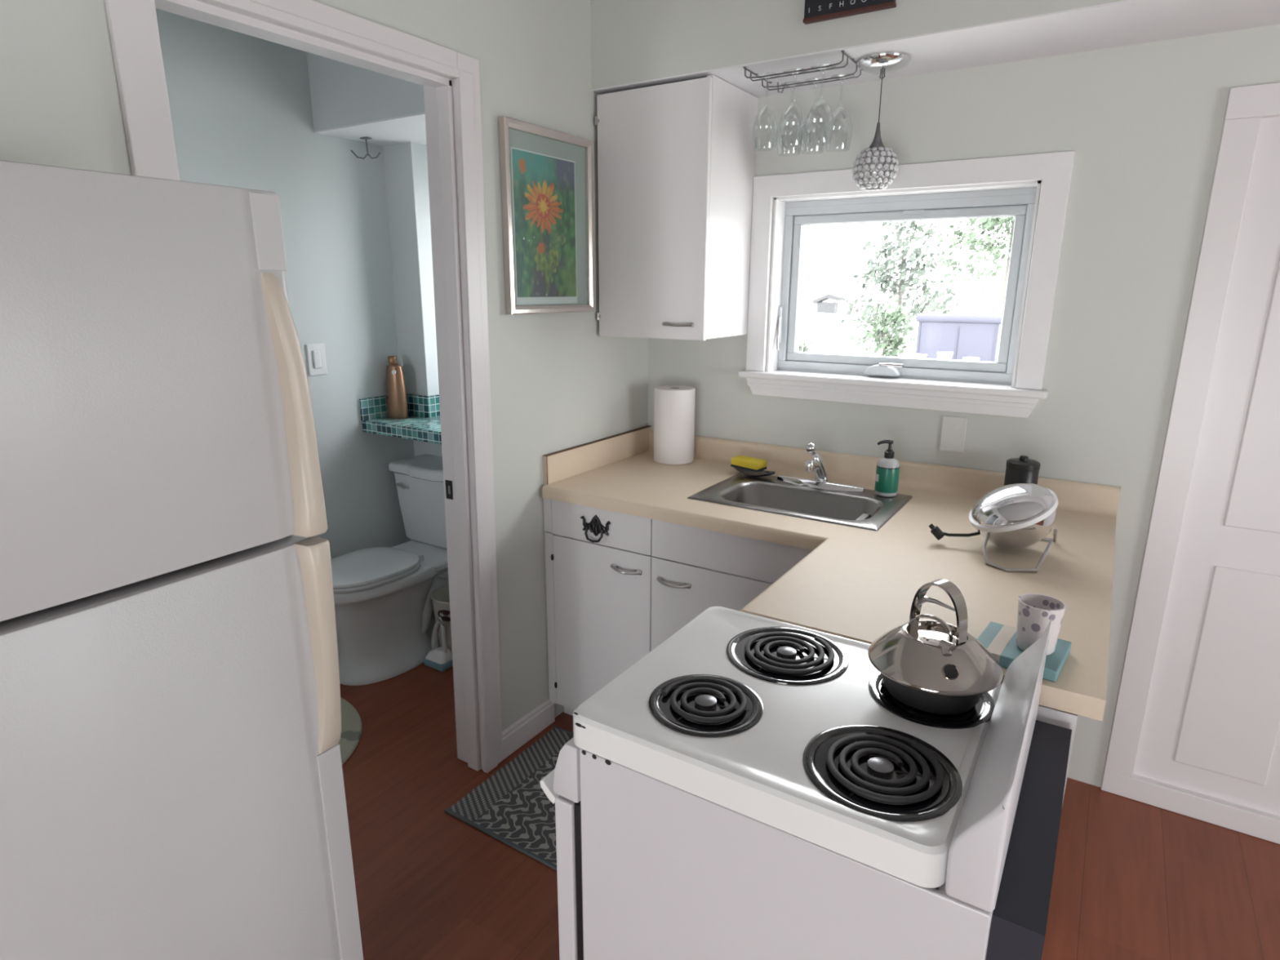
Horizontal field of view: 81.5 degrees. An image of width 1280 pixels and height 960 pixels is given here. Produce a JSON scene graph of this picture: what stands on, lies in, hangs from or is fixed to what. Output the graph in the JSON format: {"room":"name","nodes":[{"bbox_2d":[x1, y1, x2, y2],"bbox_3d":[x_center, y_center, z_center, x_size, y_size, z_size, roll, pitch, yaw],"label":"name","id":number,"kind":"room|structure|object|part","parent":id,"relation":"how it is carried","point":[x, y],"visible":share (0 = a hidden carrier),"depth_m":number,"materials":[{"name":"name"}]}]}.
{"room":"kitchen","nodes":[
{"label":"kitchen","id":0,"kind":"room"},
{"bbox_2d":[155,8,414,559],"bbox_3d":[-1.782,-0.314,2.517,0.120,2.460,3.200,9,17,31],"label":"wall","id":1,"kind":"structure","parent":0,"point":[240,104],"depth_m":3.02,"materials":[{"name":"paint"}]},
{"bbox_2d":[306,343,327,376],"bbox_3d":[-1.333,-0.497,3.067,0.012,0.128,0.082,9,17,31],"label":"light switch","id":2,"kind":"object","parent":1,"relation":"attached to","point":[316,355],"visible":1,"depth_m":3.06,"materials":[{"name":"white plastic"}]},
{"bbox_2d":[0,0,648,731],"bbox_3d":[-1.416,0.103,0.913,0.120,2.460,5.200,9,17,31],"label":"wall","id":3,"kind":"structure","parent":0,"point":[557,384],"depth_m":2.27,"materials":[{"name":"paint"}]},
{"bbox_2d":[104,0,502,773],"bbox_3d":[-0.693,-0.004,1.921,0.021,2.164,0.919,9,17,31],"label":"trim","id":4,"kind":"structure","parent":3,"relation":"attached to","point":[133,27],"depth_m":1.99,"materials":[{"name":"white wood"}]},
{"bbox_2d":[154,0,483,771],"bbox_3d":[-0.752,0.009,1.968,0.124,2.116,0.781,9,17,31],"label":"door frame","id":5,"kind":"structure","parent":3,"relation":"in","point":[438,89],"depth_m":2.15,"materials":[{"name":"white wood"}]},
{"bbox_3d":[-0.592,0.030,2.303,0.028,0.060,0.002,9,17,31],"label":"strike plate","id":6,"kind":"part","parent":5,"relation":"part of","materials":[{"name":"black metal"}]},
{"bbox_2d":[502,697,555,759],"bbox_3d":[-0.398,0.879,2.640,0.014,0.097,0.280,9,17,31],"label":"baseboard","id":7,"kind":"structure","parent":3,"relation":"attached to","point":[514,736],"depth_m":2.63,"materials":[{"name":"white wood"}]},
{"bbox_2d":[497,115,595,315],"bbox_3d":[-0.282,-0.816,2.364,0.026,0.553,0.429,9,17,31],"label":"framed picture","id":8,"kind":"object","parent":3,"relation":"attached to","point":[547,174],"visible":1,"depth_m":2.34,"materials":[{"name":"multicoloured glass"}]},
{"bbox_2d":[511,148,576,297],"bbox_3d":[-0.296,-0.798,2.352,0.001,0.424,0.299,9,17,31],"label":"painting","id":9,"kind":"object","parent":8,"relation":"attached to","point":[544,186],"depth_m":2.34},
{"bbox_2d":[306,52,425,131],"bbox_3d":[-0.620,-1.528,2.924,1.080,0.304,0.776,9,17,31],"label":"wall","id":10,"kind":"structure","parent":0,"point":[342,94],"depth_m":2.77,"materials":[{"name":"paint"}]},
{"bbox_2d":[314,111,426,146],"bbox_3d":[-0.621,-1.379,2.963,1.080,0.006,0.776,9,17,31],"label":"ceiling","id":11,"kind":"structure","parent":0,"point":[411,127],"depth_m":2.89,"materials":[{"name":"white paint"}]},
{"bbox_2d":[350,136,380,159],"bbox_3d":[-1.117,-1.351,3.026,0.115,0.082,0.043,1,15,4],"label":"double hook","id":12,"kind":"object","parent":11,"relation":"attached to","point":[366,138],"visible":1,"depth_m":3.02,"materials":[{"name":"grey metal"}]},
{"bbox_3d":[-1.114,-1.389,3.016,0.040,0.004,0.028,9,17,31],"label":"plate","id":13,"kind":"part","parent":12,"relation":"part of","materials":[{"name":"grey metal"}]},
{"bbox_2d":[382,142,442,456],"bbox_3d":[-0.537,-0.370,3.366,1.080,2.153,0.450,9,17,31],"label":"wall","id":14,"kind":"structure","parent":0,"point":[405,164],"depth_m":3.27,"materials":[{"name":"paint"}]},
{"bbox_2d":[359,393,441,444],"bbox_3d":[-0.638,-0.268,3.230,1.077,0.148,0.541,9,17,31],"label":"shelf","id":15,"kind":"object","parent":14,"relation":"attached to","point":[423,423],"visible":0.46,"depth_m":3.29,"materials":[{"name":"teal tile"}]},
{"bbox_2d":[386,355,408,418],"bbox_3d":[-1.100,-0.419,3.344,0.106,0.275,0.077,9,17,31],"label":"water bottle","id":16,"kind":"object","parent":15,"relation":"on","point":[397,400],"visible":1,"depth_m":3.32,"materials":[{"name":"brown metal"}]},
{"bbox_2d":[339,662,1279,959],"bbox_3d":[-0.131,1.501,0.559,5.600,0.060,5.420,9,17,31],"label":"floor","id":17,"kind":"structure","parent":0,"point":[1132,879],"depth_m":2.06,"materials":[{"name":"laminate"}]},
{"bbox_2d":[0,160,363,959],"bbox_3d":[-0.886,0.442,1.124,0.587,1.678,0.613,9,17,31],"label":"refrigerator","id":18,"kind":"object","parent":17,"relation":"on","point":[172,786],"visible":1,"depth_m":0.96,"materials":[{"name":"white metal"}]},
{"bbox_3d":[-0.682,-0.101,0.850,0.055,0.489,0.611,9,17,31],"label":"freezer door","id":19,"kind":"part","parent":18,"relation":"part of","materials":[{"name":"white metal"}]},
{"bbox_3d":[-0.685,0.683,1.053,0.055,1.102,0.611,9,17,31],"label":"fridge door","id":20,"kind":"part","parent":18,"relation":"part of","materials":[{"name":"white metal"}]},
{"bbox_3d":[-0.511,-0.340,1.020,0.005,0.101,0.042,9,17,31],"label":"edge trim","id":21,"kind":"part","parent":18,"relation":"part of","materials":[{"name":"white plastic"}]},
{"bbox_3d":[-0.503,-0.103,1.079,0.044,0.381,0.046,9,17,31],"label":"handle","id":22,"kind":"part","parent":18,"relation":"part of","materials":[{"name":"beige plastic"}]},
{"bbox_3d":[-0.504,0.269,1.176,0.044,0.361,0.044,9,17,31],"label":"handle","id":23,"kind":"part","parent":18,"relation":"part of","materials":[{"name":"beige plastic"}]},
{"bbox_3d":[-0.516,0.800,1.315,0.005,0.735,0.042,9,17,31],"label":"edge trim","id":24,"kind":"part","parent":18,"relation":"part of","materials":[{"name":"white plastic"}]},
{"bbox_2d":[337,697,362,764],"bbox_3d":[-1.400,0.934,2.583,0.814,0.011,0.814,9,17,31],"label":"bath mat","id":25,"kind":"object","parent":17,"relation":"on","point":[351,722],"visible":0.15,"depth_m":2.69,"materials":[{"name":"fabric"}]},
{"bbox_2d":[330,453,448,685],"bbox_3d":[-1.049,0.370,3.203,0.464,0.795,0.771,9,17,31],"label":"toilet","id":26,"kind":"object","parent":17,"relation":"on","point":[385,621],"visible":0.68,"depth_m":3.10,"materials":[{"name":"ceramic"}]},
{"bbox_3d":[-1.138,0.353,3.054,0.356,0.024,0.435,9,17,31],"label":"lid","id":27,"kind":"part","parent":26,"relation":"part of","materials":[{"name":"ceramic"}]},
{"bbox_3d":[-1.138,0.376,3.060,0.360,0.017,0.439,9,17,31],"label":"seat","id":28,"kind":"part","parent":26,"relation":"part of","materials":[{"name":"ceramic"}]},
{"bbox_3d":[-1.096,0.571,3.180,0.368,0.417,0.599,9,17,31],"label":"bowl","id":29,"kind":"part","parent":26,"relation":"part of","materials":[{"name":"ceramic"}]},
{"bbox_3d":[-1.073,0.024,3.342,0.062,0.021,0.025,11,18,36],"label":"flush lever","id":30,"kind":"part","parent":26,"relation":"part of","materials":[{"name":"silver metal"}]},
{"bbox_3d":[-0.900,-0.049,3.334,0.464,0.049,0.221,9,17,31],"label":"tank lid","id":31,"kind":"part","parent":26,"relation":"part of","materials":[{"name":"ceramic"}]},
{"bbox_3d":[-0.895,0.133,3.391,0.444,0.328,0.199,9,17,31],"label":"tank","id":32,"kind":"part","parent":26,"relation":"part of","materials":[{"name":"ceramic"}]},
{"bbox_2d":[423,617,453,671],"bbox_3d":[-0.852,0.682,3.142,0.116,0.223,0.084,9,17,31],"label":"toilet brush","id":33,"kind":"object","parent":17,"relation":"on","point":[440,658],"visible":0.94,"depth_m":3.13,"materials":[{"name":"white plastic"}]},
{"bbox_3d":[-0.851,0.658,3.136,0.087,0.175,0.030,9,17,31],"label":"handle","id":34,"kind":"part","parent":33,"relation":"part of","materials":[{"name":"plastic"}]},
{"bbox_2d":[431,584,452,653],"bbox_3d":[-0.799,0.624,3.258,0.213,0.278,0.213,9,17,31],"label":"waste bin","id":35,"kind":"object","parent":17,"relation":"on","point":[440,597],"visible":0.32,"depth_m":3.18,"materials":[{"name":"white plastic"}]},
{"bbox_2d":[444,725,572,870],"bbox_3d":[-0.113,1.017,2.291,0.815,0.008,0.542,9,17,31],"label":"rug","id":36,"kind":"object","parent":17,"relation":"on","point":[511,806],"visible":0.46,"depth_m":2.31,"materials":[{"name":"grey fabric"}]},
{"bbox_2d":[543,497,869,715],"bbox_3d":[0.258,0.479,2.647,0.997,0.873,0.700,9,17,31],"label":"base cabinet","id":37,"kind":"object","parent":17,"relation":"on","point":[619,585],"visible":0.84,"depth_m":2.42,"materials":[{"name":"white wood"}]},
{"bbox_3d":[-0.151,0.181,2.430,0.072,0.048,0.019,9,17,31],"label":"bail handle","id":38,"kind":"part","parent":37,"relation":"part of","materials":[{"name":"black metal"}]},
{"bbox_3d":[-0.146,0.150,2.429,0.120,0.073,0.015,9,17,31],"label":"bail plate","id":39,"kind":"part","parent":37,"relation":"part of","materials":[{"name":"black metal"}]},
{"bbox_3d":[-0.129,0.148,2.436,0.396,0.129,0.018,9,17,31],"label":"drawer","id":40,"kind":"part","parent":37,"relation":"part of","materials":[{"name":"white wood"}]},
{"bbox_3d":[-0.130,0.528,2.535,0.396,0.649,0.018,9,17,31],"label":"door","id":41,"kind":"part","parent":37,"relation":"part of","materials":[{"name":"white wood"}]},
{"bbox_3d":[-0.050,0.291,2.392,0.116,0.014,0.030,9,17,31],"label":"handle","id":42,"kind":"part","parent":37,"relation":"part of","materials":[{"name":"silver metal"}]},
{"bbox_3d":[0.099,0.321,2.301,0.117,0.014,0.030,9,17,31],"label":"handle","id":43,"kind":"part","parent":37,"relation":"part of","materials":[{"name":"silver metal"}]},
{"bbox_3d":[0.216,0.585,2.321,0.419,0.649,0.018,9,17,31],"label":"door","id":44,"kind":"part","parent":37,"relation":"part of","materials":[{"name":"white wood"}]},
{"bbox_2d":[542,425,1120,720],"bbox_3d":[0.396,0.088,2.139,1.654,0.140,1.240,9,17,31],"label":"countertop","id":45,"kind":"structure","parent":37,"relation":"on","point":[860,584],"depth_m":1.98,"materials":[{"name":"laminate"}]},
{"bbox_2d":[653,385,695,464],"bbox_3d":[0.131,-0.212,2.845,0.155,0.282,0.155,9,17,31],"label":"paper towel roll","id":46,"kind":"object","parent":45,"relation":"on","point":[673,405],"visible":1,"depth_m":2.79,"materials":[{"name":"paper"}]},
{"bbox_2d":[687,472,912,530],"bbox_3d":[0.513,0.134,2.398,0.603,0.170,0.418,9,17,31],"label":"sink","id":47,"kind":"object","parent":45,"relation":"in","point":[769,494],"visible":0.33,"depth_m":2.43,"materials":[{"name":"metal"}]},
{"bbox_2d":[733,466,775,476],"bbox_3d":[0.410,-0.034,2.649,0.175,0.027,0.108,9,17,31],"label":"dish","id":48,"kind":"object","parent":47,"relation":"on","point":[762,473],"visible":0.77,"depth_m":2.65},
{"bbox_2d":[730,454,766,472],"bbox_3d":[0.390,-0.059,2.663,0.112,0.037,0.068,12,19,38],"label":"sponge","id":49,"kind":"object","parent":48,"relation":"on","point":[747,463],"visible":1,"depth_m":2.64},
{"bbox_2d":[777,442,864,491],"bbox_3d":[0.591,-0.052,2.471,0.300,0.155,0.115,9,17,31],"label":"kitchen faucet","id":50,"kind":"object","parent":47,"relation":"on","point":[816,463],"visible":1,"depth_m":2.46,"materials":[{"name":"silver metal"}]},
{"bbox_3d":[0.564,-0.099,2.442,0.035,0.050,0.046,9,17,31],"label":"lever","id":51,"kind":"part","parent":50,"relation":"part of","materials":[{"name":"silver metal"}]},
{"bbox_3d":[0.599,0.009,2.500,0.300,0.021,0.064,9,17,31],"label":"deck plate","id":52,"kind":"part","parent":50,"relation":"part of","materials":[{"name":"silver metal"}]},
{"bbox_2d":[874,439,900,497],"bbox_3d":[0.794,-0.041,2.377,0.072,0.182,0.072,9,17,31],"label":"soap bottle","id":53,"kind":"object","parent":47,"relation":"on","point":[887,470],"visible":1,"depth_m":2.36,"materials":[{"name":"plastic"}]},
{"bbox_3d":[0.760,-0.009,2.383,0.002,0.024,0.026,-1,15,-4],"label":"label panel","id":54,"kind":"part","parent":53,"relation":"part of","materials":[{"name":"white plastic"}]},
{"bbox_2d":[928,482,1057,572],"bbox_3d":[0.899,0.095,1.896,0.290,0.170,0.309,9,17,31],"label":"chrome appliance","id":55,"kind":"object","parent":45,"relation":"on","point":[1020,515],"visible":1,"depth_m":1.83,"materials":[{"name":"silver metal"}]},
{"bbox_3d":[0.866,0.124,1.929,0.147,0.050,0.022,1,15,2],"label":"cord","id":56,"kind":"part","parent":55,"relation":"part of","materials":[{"name":"black plastic"}]},
{"bbox_2d":[1004,455,1040,485],"bbox_3d":[1.156,0.006,2.255,0.092,0.162,0.092,9,17,31],"label":"canister","id":57,"kind":"object","parent":45,"relation":"on","point":[1021,469],"visible":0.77,"depth_m":2.21,"materials":[{"name":"plastic"}]},
{"bbox_3d":[1.157,-0.055,2.239,0.092,0.035,0.092,9,17,31],"label":"lid","id":58,"kind":"part","parent":57,"relation":"part of","materials":[{"name":"black plastic"}]},
{"bbox_2d":[977,621,1071,681],"bbox_3d":[0.696,0.310,1.356,0.140,0.022,0.141,11,18,37],"label":"cloth","id":59,"kind":"object","parent":45,"relation":"on","point":[1000,639],"visible":0.61,"depth_m":1.34,"materials":[{"name":"teal fabric"}]},
{"bbox_2d":[1016,593,1066,655],"bbox_3d":[0.712,0.260,1.327,0.075,0.090,0.075,9,17,31],"label":"tumbler","id":60,"kind":"object","parent":59,"relation":"on","point":[1035,611],"visible":0.84,"depth_m":1.31,"materials":[{"name":"white ceramic"}]},
{"bbox_2d":[539,606,1071,959],"bbox_3d":[0.275,0.739,1.309,0.736,1.041,0.504,9,17,31],"label":"electric range","id":61,"kind":"object","parent":17,"relation":"on","point":[751,787],"visible":0.87,"depth_m":1.07,"materials":[{"name":"metal"}]},
{"bbox_3d":[-0.021,0.466,1.434,0.032,0.036,0.496,9,17,31],"label":"handle","id":62,"kind":"part","parent":61,"relation":"part of","materials":[{"name":"ceramic"}]},
{"bbox_3d":[0.004,0.758,1.493,0.037,0.581,0.490,9,17,31],"label":"oven door","id":63,"kind":"part","parent":61,"relation":"part of","materials":[{"name":"metal"}]},
{"bbox_3d":[0.011,0.419,1.401,0.052,0.102,0.494,9,17,31],"label":"control panel","id":64,"kind":"part","parent":61,"relation":"part of","materials":[{"name":"metal"}]},
{"bbox_3d":[-0.106,0.449,1.277,0.032,0.041,0.040,9,17,31],"label":"knob","id":65,"kind":"part","parent":61,"relation":"part of","materials":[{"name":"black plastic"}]},
{"bbox_2d":[573,606,1001,888],"bbox_3d":[0.255,0.376,1.228,0.565,0.056,0.501,9,17,31],"label":"cooktop","id":66,"kind":"object","parent":61,"relation":"in","point":[793,732],"depth_m":1.11,"materials":[{"name":"white metal"}]},
{"bbox_2d":[867,578,1003,714],"bbox_3d":[0.476,0.253,1.193,0.204,0.190,0.204,9,17,31],"label":"tea kettle","id":67,"kind":"object","parent":61,"relation":"on","point":[936,666],"visible":1,"depth_m":1.15,"materials":[{"name":"metal"}]},
{"bbox_3d":[0.472,0.201,1.183,0.010,0.020,0.071,-8,17,-30],"label":"trigger rod","id":68,"kind":"part","parent":67,"relation":"part of","materials":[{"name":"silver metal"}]},
{"bbox_3d":[0.476,0.209,1.181,0.026,0.100,0.090,-9,17,-33],"label":"handle","id":69,"kind":"part","parent":67,"relation":"part of","materials":[{"name":"metal"}]},
{"bbox_3d":[0.468,0.292,1.124,0.027,0.029,0.029,4,15,13],"label":"spout","id":70,"kind":"part","parent":67,"relation":"part of","materials":[{"name":"metal"}]},
{"bbox_3d":[0.563,0.856,1.153,0.055,0.816,0.482,9,17,31],"label":"panel","id":71,"kind":"part","parent":61,"relation":"part of","materials":[{"name":"metal"}]},
{"bbox_2d":[1035,704,1077,804],"bbox_3d":[0.619,0.719,1.729,0.608,0.871,0.535,9,17,31],"label":"base cabinet","id":72,"kind":"object","parent":17,"relation":"on","point":[1046,714],"visible":0.02,"depth_m":1.26,"materials":[{"name":"white wood"}]},
{"bbox_2d":[590,0,1124,89],"bbox_3d":[1.709,-1.169,1.487,4.200,0.261,0.368,9,17,31],"label":"wall","id":73,"kind":"structure","parent":0,"point":[633,41],"depth_m":2.16,"materials":[{"name":"paint"}]},
{"bbox_2d":[802,0,896,24],"bbox_3d":[0.557,-1.317,1.968,0.247,0.152,0.021,9,17,31],"label":"wall sign","id":74,"kind":"object","parent":73,"relation":"attached to","point":[815,11],"visible":1,"depth_m":1.99,"materials":[{"name":"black wood"}]},
{"bbox_2d":[591,0,1279,97],"bbox_3d":[1.708,-1.041,1.520,4.200,0.004,0.368,9,17,31],"label":"ceiling","id":75,"kind":"structure","parent":0,"point":[1126,22],"depth_m":1.94,"materials":[{"name":"white paint"}]},
{"bbox_2d":[742,50,861,93],"bbox_3d":[0.484,-1.199,2.196,0.304,0.038,0.205,9,17,31],"label":"glass rack","id":76,"kind":"object","parent":75,"relation":"attached to","point":[842,51],"visible":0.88,"depth_m":2.19,"materials":[{"name":"metal"}]},
{"bbox_2d":[751,73,778,149],"bbox_3d":[0.375,-1.092,2.206,0.079,0.203,0.079,9,17,31],"label":"wine glass","id":77,"kind":"object","parent":76,"relation":"hanging from","point":[762,73],"visible":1,"depth_m":2.19,"materials":[{"name":"clear glass"}]},
{"bbox_2d":[777,81,802,155],"bbox_3d":[0.466,-1.114,2.294,0.079,0.203,0.079,9,17,31],"label":"wine glass","id":78,"kind":"object","parent":76,"relation":"hanging from","point":[791,82],"visible":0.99,"depth_m":2.27,"materials":[{"name":"clear glass"}]},
{"bbox_2d":[778,68,805,145],"bbox_3d":[0.447,-1.080,2.162,0.079,0.203,0.079,9,17,31],"label":"wine glass","id":79,"kind":"object","parent":76,"relation":"hanging from","point":[798,68],"visible":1,"depth_m":2.15,"materials":[{"name":"clear glass"}]},
{"bbox_3d":[0.445,-1.185,2.136,0.298,0.029,0.044,9,17,31],"label":"rail","id":80,"kind":"part","parent":76,"relation":"part of","materials":[{"name":"metal"}]},
{"bbox_3d":[0.513,-1.211,2.238,0.298,0.029,0.044,9,17,31],"label":"rail","id":81,"kind":"part","parent":76,"relation":"part of","materials":[{"name":"metal"}]},
{"bbox_2d":[800,78,825,152],"bbox_3d":[0.529,-1.104,2.255,0.079,0.203,0.079,9,17,31],"label":"wine glass","id":82,"kind":"object","parent":76,"relation":"hanging from","point":[811,78],"visible":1,"depth_m":2.23,"materials":[{"name":"clear glass"}]},
{"bbox_2d":[805,64,835,142],"bbox_3d":[0.517,-1.069,2.119,0.079,0.203,0.079,9,17,31],"label":"wine glass","id":83,"kind":"object","parent":76,"relation":"hanging from","point":[820,64],"visible":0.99,"depth_m":2.11,"materials":[{"name":"clear glass"}]},
{"bbox_3d":[0.517,-1.125,2.105,0.070,0.088,0.070,9,17,31],"label":"stem","id":84,"kind":"part","parent":83,"relation":"part of","materials":[{"name":"clear glass"}]},
{"bbox_2d":[825,74,852,150],"bbox_3d":[0.597,-1.093,2.213,0.079,0.203,0.079,9,17,31],"label":"wine glass","id":85,"kind":"object","parent":76,"relation":"hanging from","point":[840,74],"visible":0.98,"depth_m":2.21,"materials":[{"name":"clear glass"}]},
{"bbox_2d":[852,51,911,190],"bbox_3d":[0.692,-1.028,2.155,0.149,0.345,0.149,9,17,31],"label":"pendant lamp","id":86,"kind":"object","parent":75,"relation":"hanging from","point":[880,63],"visible":1,"depth_m":2.13,"materials":[{"name":"silver metal"}]},
{"bbox_3d":[0.692,-0.915,2.184,0.124,0.109,0.124,9,17,31],"label":"wire globe","id":87,"kind":"part","parent":86,"relation":"part of","materials":[{"name":"metal"}]},
{"bbox_3d":[0.692,-0.943,2.177,0.032,0.068,0.032,9,17,31],"label":"bulb","id":88,"kind":"part","parent":86,"relation":"part of","materials":[{"name":"white glass"}]},
{"bbox_3d":[0.692,-1.091,2.138,0.016,0.163,0.004,9,17,31],"label":"cord","id":89,"kind":"part","parent":86,"relation":"part of","materials":[{"name":"metal"}]},
{"bbox_2d":[648,24,1279,787],"bbox_3d":[1.796,-0.168,2.009,4.320,2.460,0.160,9,17,31],"label":"wall","id":90,"kind":"structure","parent":0,"point":[1143,123],"depth_m":2.17,"materials":[{"name":"paint"}]},
{"bbox_2d":[595,75,758,340],"bbox_3d":[0.118,-0.908,2.588,0.430,0.796,0.390,9,17,31],"label":"upper cabinet","id":91,"kind":"object","parent":90,"relation":"attached to","point":[677,161],"visible":1,"depth_m":2.45,"materials":[{"name":"white wood"}]},
{"bbox_3d":[0.120,-0.517,2.467,0.115,0.014,0.030,9,17,31],"label":"handle","id":92,"kind":"part","parent":91,"relation":"part of","materials":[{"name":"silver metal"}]},
{"bbox_2d":[746,377,1039,417],"bbox_3d":[0.806,-0.286,2.517,0.972,0.064,0.026,9,17,31],"label":"trim","id":93,"kind":"structure","parent":90,"relation":"attached to","point":[1013,406],"depth_m":2.47,"materials":[{"name":"white wood"}]},
{"bbox_2d":[737,369,1048,399],"bbox_3d":[0.843,-0.343,2.562,1.010,0.023,0.210,9,17,31],"label":"trim","id":94,"kind":"structure","parent":90,"relation":"attached to","point":[993,389],"depth_m":2.46,"materials":[{"name":"white wood"}]},
{"bbox_2d":[765,180,1040,387],"bbox_3d":[0.856,-0.648,2.506,0.826,0.608,0.160,9,17,31],"label":"trim","id":95,"kind":"structure","parent":90,"relation":"attached to","point":[779,218],"depth_m":2.54,"materials":[{"name":"white wood"}]},
{"bbox_2d":[776,186,1036,385],"bbox_3d":[0.864,-0.649,2.519,0.808,0.594,0.119,9,17,31],"label":"window","id":96,"kind":"structure","parent":90,"relation":"in","point":[1020,203],"depth_m":2.49,"materials":[{"name":"plastic"}]},
{"bbox_3d":[0.507,-0.538,2.728,0.011,0.117,0.033,3,15,12],"label":"lock lever","id":97,"kind":"part","parent":96,"relation":"part of","materials":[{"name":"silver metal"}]},
{"bbox_3d":[0.601,-0.689,2.689,0.002,0.449,0.002,9,17,31],"label":"screen rod","id":98,"kind":"part","parent":96,"relation":"part of","materials":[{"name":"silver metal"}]},
{"bbox_3d":[0.855,-0.391,2.531,0.082,0.015,0.016,10,18,34],"label":"crank handle","id":99,"kind":"part","parent":96,"relation":"part of","materials":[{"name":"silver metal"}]},
{"bbox_2d":[746,151,1075,390],"bbox_3d":[0.809,-0.666,2.423,0.975,0.672,0.018,9,17,31],"label":"trim","id":100,"kind":"structure","parent":90,"relation":"attached to","point":[1055,170],"depth_m":2.24,"materials":[{"name":"white wood"}]},
{"bbox_2d":[939,415,967,453],"bbox_3d":[1.021,-0.149,2.421,0.074,0.116,0.008,9,17,31],"label":"wall plate","id":101,"kind":"object","parent":90,"relation":"attached to","point":[953,428],"visible":1,"depth_m":2.42,"materials":[{"name":"white plastic"}]},
{"bbox_2d":[1101,82,1279,844],"bbox_3d":[1.898,0.050,1.964,0.880,2.059,0.136,9,17,31],"label":"door","id":102,"kind":"structure","parent":90,"relation":"in","point":[1195,732],"depth_m":2.11,"materials":[{"name":"white wood"}]},
{"bbox_3d":[1.738,0.570,2.149,0.220,0.640,0.008,9,17,31],"label":"panel","id":103,"kind":"part","parent":102,"relation":"part of","materials":[{"name":"white wood"}]},
{"bbox_3d":[1.741,-0.321,1.918,0.220,0.960,0.008,9,17,31],"label":"panel","id":104,"kind":"part","parent":102,"relation":"part of","materials":[{"name":"white wood"}]},
{"label":"outside","id":105,"kind":"structure","parent":0,"visible":0},
{"bbox_2d":[799,334,916,357],"bbox_3d":[8.231,-1.952,15.890,32.000,0.100,29.500,9,17,31],"label":"ground","id":106,"kind":"structure","parent":105,"point":[840,344],"depth_m":26.94,"materials":[{"name":"white"}]},
{"bbox_2d":[798,331,823,352],"bbox_3d":[2.738,-1.819,12.579,1.119,1.344,1.026,9,17,31],"label":"shrub","id":107,"kind":"object","parent":106,"relation":"on","point":[804,348],"visible":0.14,"depth_m":12.48,"materials":[{"name":"green plant"}]},
{"bbox_2d":[812,293,844,353],"bbox_3d":[2.309,-1.341,9.356,0.336,1.948,0.200,9,17,31],"label":"bird feeder","id":108,"kind":"object","parent":106,"relation":"on","point":[831,308],"visible":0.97,"depth_m":9.11,"materials":[{"name":"grey wood"}]},
{"bbox_3d":[2.359,-1.222,9.353,0.040,1.719,0.040,9,17,31],"label":"post","id":109,"kind":"part","parent":108,"relation":"part of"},
{"bbox_2d":[857,297,915,357],"bbox_3d":[3.507,-1.682,10.806,1.404,1.893,1.176,-12,19,-39],"label":"shrub","id":110,"kind":"object","parent":106,"relation":"on","point":[891,315],"visible":0.43,"depth_m":10.74,"materials":[{"name":"green plant"}]},
{"bbox_2d":[838,220,969,355],"bbox_3d":[4.492,-3.072,12.816,1.966,3.586,2.300,9,17,31],"label":"tree","id":111,"kind":"object","parent":106,"relation":"on","point":[917,254],"visible":0.8,"depth_m":12.54,"materials":[{"name":"green plant"}]},
{"bbox_2d":[915,313,1002,361],"bbox_3d":[4.093,-1.290,9.666,1.000,1.708,0.495,9,17,31],"label":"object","id":112,"kind":"object","parent":106,"relation":"on","point":[974,335],"visible":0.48,"depth_m":9.33,"materials":[{"name":"purple"}]},
{"bbox_2d":[924,216,1014,315],"bbox_3d":[7.572,-4.637,15.002,3.145,5.544,3.003,4,15,12],"label":"tree","id":113,"kind":"object","parent":106,"relation":"on","point":[990,224],"visible":0.2,"depth_m":14.85,"materials":[{"name":"green plant"}]},
{"bbox_3d":[3.722,-0.823,9.169,1.100,1.049,0.400,9,17,31],"label":"garden table","id":114,"kind":"object","parent":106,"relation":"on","visible":0},
{"bbox_2d":[911,353,927,358],"bbox_3d":[3.447,-1.464,9.187,0.184,0.180,0.184,9,17,31],"label":"flower pot","id":115,"kind":"object","parent":114,"relation":"on","point":[913,355],"visible":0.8,"depth_m":9.11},
{"bbox_2d":[937,351,953,359],"bbox_3d":[3.700,-1.442,9.026,0.184,0.220,0.184,9,17,31],"label":"flower pot","id":116,"kind":"object","parent":114,"relation":"on","point":[941,355],"visible":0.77,"depth_m":8.95,"materials":[{"name":"white"}]},
{"bbox_2d":[963,356,979,360],"bbox_3d":[3.952,-1.376,8.876,0.184,0.170,0.184,9,17,31],"label":"flower pot","id":117,"kind":"object","parent":114,"relation":"on","point":[968,358],"visible":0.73,"depth_m":8.80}
]}

